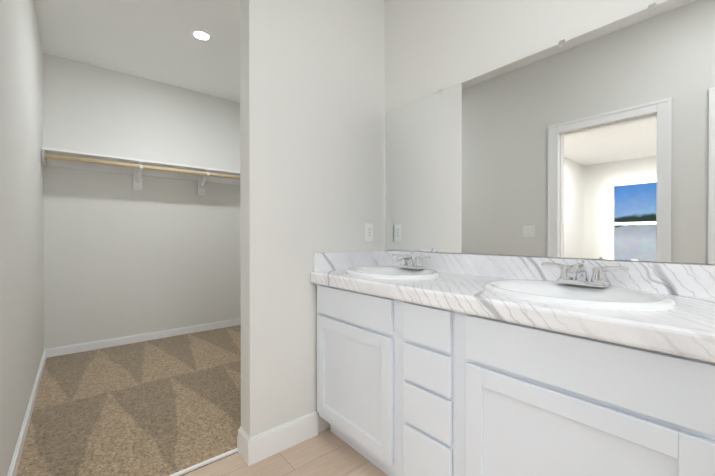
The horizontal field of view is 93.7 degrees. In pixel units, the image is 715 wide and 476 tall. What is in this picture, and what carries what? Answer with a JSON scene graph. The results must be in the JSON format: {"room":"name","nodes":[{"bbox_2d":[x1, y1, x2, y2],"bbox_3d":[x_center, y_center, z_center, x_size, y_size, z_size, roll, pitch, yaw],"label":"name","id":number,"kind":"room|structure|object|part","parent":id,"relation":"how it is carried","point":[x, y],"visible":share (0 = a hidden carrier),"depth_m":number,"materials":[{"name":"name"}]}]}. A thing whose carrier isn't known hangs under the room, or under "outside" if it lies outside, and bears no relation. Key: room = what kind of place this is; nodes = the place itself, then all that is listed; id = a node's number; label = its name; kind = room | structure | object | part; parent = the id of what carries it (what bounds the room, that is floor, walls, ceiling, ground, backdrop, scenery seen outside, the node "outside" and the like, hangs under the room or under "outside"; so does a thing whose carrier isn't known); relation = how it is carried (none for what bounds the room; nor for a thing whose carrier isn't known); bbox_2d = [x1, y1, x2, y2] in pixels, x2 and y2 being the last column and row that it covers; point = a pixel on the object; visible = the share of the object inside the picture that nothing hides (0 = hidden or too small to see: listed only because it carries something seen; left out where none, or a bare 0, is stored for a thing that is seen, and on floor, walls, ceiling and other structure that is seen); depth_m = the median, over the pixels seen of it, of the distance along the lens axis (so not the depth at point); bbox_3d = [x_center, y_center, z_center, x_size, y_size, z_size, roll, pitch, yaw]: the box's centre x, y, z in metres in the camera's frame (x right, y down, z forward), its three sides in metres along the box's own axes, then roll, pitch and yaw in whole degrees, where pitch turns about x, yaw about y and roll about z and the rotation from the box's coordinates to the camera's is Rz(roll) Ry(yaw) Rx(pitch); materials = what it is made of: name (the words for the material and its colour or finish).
{"room":"bathroom","nodes":[
{"label":"bathroom","id":0,"kind":"room"},
{"bbox_2d":[0,0,43,475],"bbox_3d":[-0.583,-0.274,0.238,0.120,2.760,7.380,0,0,-40],"label":"wall","id":1,"kind":"structure","parent":0,"point":[21,226],"depth_m":1.76,"materials":[{"name":"paint"}]},
{"bbox_2d":[7,349,47,475],"bbox_3d":[-2.050,1.052,2.107,0.014,0.090,2.400,0,0,-40],"label":"baseboard","id":2,"kind":"structure","parent":1,"relation":"attached to","point":[15,461],"depth_m":1.87,"materials":[{"name":"white wood"}]},
{"bbox_2d":[16,325,240,475],"bbox_3d":[-1.308,1.113,2.806,2.290,0.062,2.520,0,0,-40],"label":"floor","id":3,"kind":"structure","parent":0,"point":[167,406],"depth_m":2.13,"materials":[{"name":"brown carpet"}]},
{"bbox_2d":[33,0,239,102],"bbox_3d":[0.250,-1.707,0.927,2.290,0.100,7.380,0,0,-40],"label":"ceiling","id":4,"kind":"structure","parent":0,"point":[154,40],"depth_m":2.80,"materials":[{"name":"paint"}]},
{"bbox_2d":[190,29,212,41],"bbox_3d":[-1.279,-1.660,2.751,0.170,0.009,0.170,0,0,-40],"label":"recessed light","id":5,"kind":"object","parent":4,"relation":"in","point":[201,35],"visible":1,"depth_m":2.75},
{"bbox_2d":[43,53,240,348],"bbox_3d":[-2.077,-0.290,3.720,2.290,2.760,0.120,0,0,-40],"label":"wall","id":6,"kind":"structure","parent":0,"point":[122,258],"depth_m":3.45,"materials":[{"name":"paint"}]},
{"bbox_2d":[41,147,239,194],"bbox_3d":[-1.940,-0.625,3.554,2.044,0.269,0.302,0,0,-40],"label":"closet shelf","id":7,"kind":"object","parent":6,"relation":"attached to","point":[137,169],"visible":0.73,"depth_m":3.35,"materials":[{"name":"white wood"}]},
{"bbox_3d":[-1.862,-0.695,3.461,2.006,0.039,0.039,0,0,-40],"label":"rod","id":8,"kind":"part","parent":7,"relation":"part of","materials":[{"name":"brown wood"}]},
{"bbox_2d":[48,318,240,357],"bbox_3d":[-2.038,1.045,3.672,1.980,0.090,0.014,0,0,-40],"label":"baseboard","id":9,"kind":"structure","parent":6,"relation":"attached to","point":[59,351],"depth_m":3.46,"materials":[{"name":"white wood"}]},
{"bbox_2d":[182,428,387,475],"bbox_3d":[0.964,1.137,-0.118,2.030,0.060,4.840,0,0,-40],"label":"floor","id":10,"kind":"structure","parent":0,"point":[327,452],"depth_m":1.63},
{"bbox_2d":[169,448,237,475],"bbox_3d":[-0.945,1.093,1.456,0.876,0.014,0.016,0,0,-40],"label":"trim","id":11,"kind":"structure","parent":10,"relation":"on","point":[203,463],"depth_m":1.62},
{"bbox_2d":[317,286,714,475],"bbox_3d":[0.462,0.675,1.448,0.546,0.849,1.544,0,0,-40],"label":"bathroom vanity","id":12,"kind":"object","parent":10,"relation":"on","point":[439,364],"depth_m":1.06,"materials":[{"name":"wood"}]},
{"bbox_2d":[311,270,714,365],"bbox_3d":[0.458,0.220,1.430,0.572,0.062,1.564,0,0,-40],"label":"countertop","id":13,"kind":"structure","parent":12,"relation":"on","point":[687,333],"depth_m":0.92,"materials":[{"name":"white stone"}]},
{"bbox_2d":[327,262,458,281],"bbox_3d":[0.176,0.255,1.767,0.430,0.173,0.541,0,0,-40],"label":"sink","id":14,"kind":"object","parent":13,"relation":"in","point":[381,269],"depth_m":1.82,"materials":[{"name":"white ceramic"}]},
{"bbox_2d":[391,254,430,269],"bbox_3d":[0.261,0.128,1.838,0.149,0.084,0.273,0,0,-40],"label":"faucet","id":15,"kind":"object","parent":13,"relation":"on","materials":[{"name":"silver metal"}]},
{"bbox_2d":[459,274,690,317],"bbox_3d":[0.705,0.258,1.133,0.430,0.173,0.540,0,0,-40],"label":"sink","id":16,"kind":"object","parent":13,"relation":"in","point":[649,301],"depth_m":1.13,"materials":[{"name":"white ceramic"}]},
{"bbox_2d":[539,262,630,285],"bbox_3d":[0.790,0.131,1.204,0.149,0.084,0.273,0,0,-40],"label":"faucet","id":17,"kind":"object","parent":13,"relation":"on","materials":[{"name":"silver metal"}]},
{"bbox_2d":[240,0,383,436],"bbox_3d":[-0.066,-0.283,2.090,1.294,2.760,0.120,0,0,-40],"label":"wall","id":18,"kind":"structure","parent":0,"point":[311,127],"depth_m":1.80,"materials":[{"name":"paint"}]},
{"bbox_2d":[237,426,246,454],"bbox_3d":[-0.160,1.032,2.104,1.188,0.130,0.017,0,0,-40],"label":"baseboard","id":19,"kind":"structure","parent":18,"relation":"attached to","point":[241,433],"depth_m":1.69,"materials":[{"name":"white wood"}]},
{"bbox_2d":[244,411,317,465],"bbox_3d":[-0.378,1.034,1.748,0.397,0.130,0.014,0,0,-40],"label":"baseboard","id":20,"kind":"structure","parent":18,"relation":"attached to","point":[264,445],"depth_m":1.72,"materials":[{"name":"white wood"}]},
{"bbox_2d":[365,223,372,241],"bbox_3d":[0.075,-0.034,2.123,0.070,0.115,0.006,0,0,-40],"label":"electrical outlet","id":21,"kind":"object","parent":18,"relation":"attached to","point":[368,232],"visible":1,"depth_m":2.12,"materials":[{"name":"plastic"}]},
{"bbox_2d":[384,0,714,264],"bbox_3d":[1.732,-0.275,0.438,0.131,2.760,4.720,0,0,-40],"label":"mirror","id":22,"kind":"object","parent":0,"point":[598,143],"depth_m":1.43,"materials":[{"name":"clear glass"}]}
]}

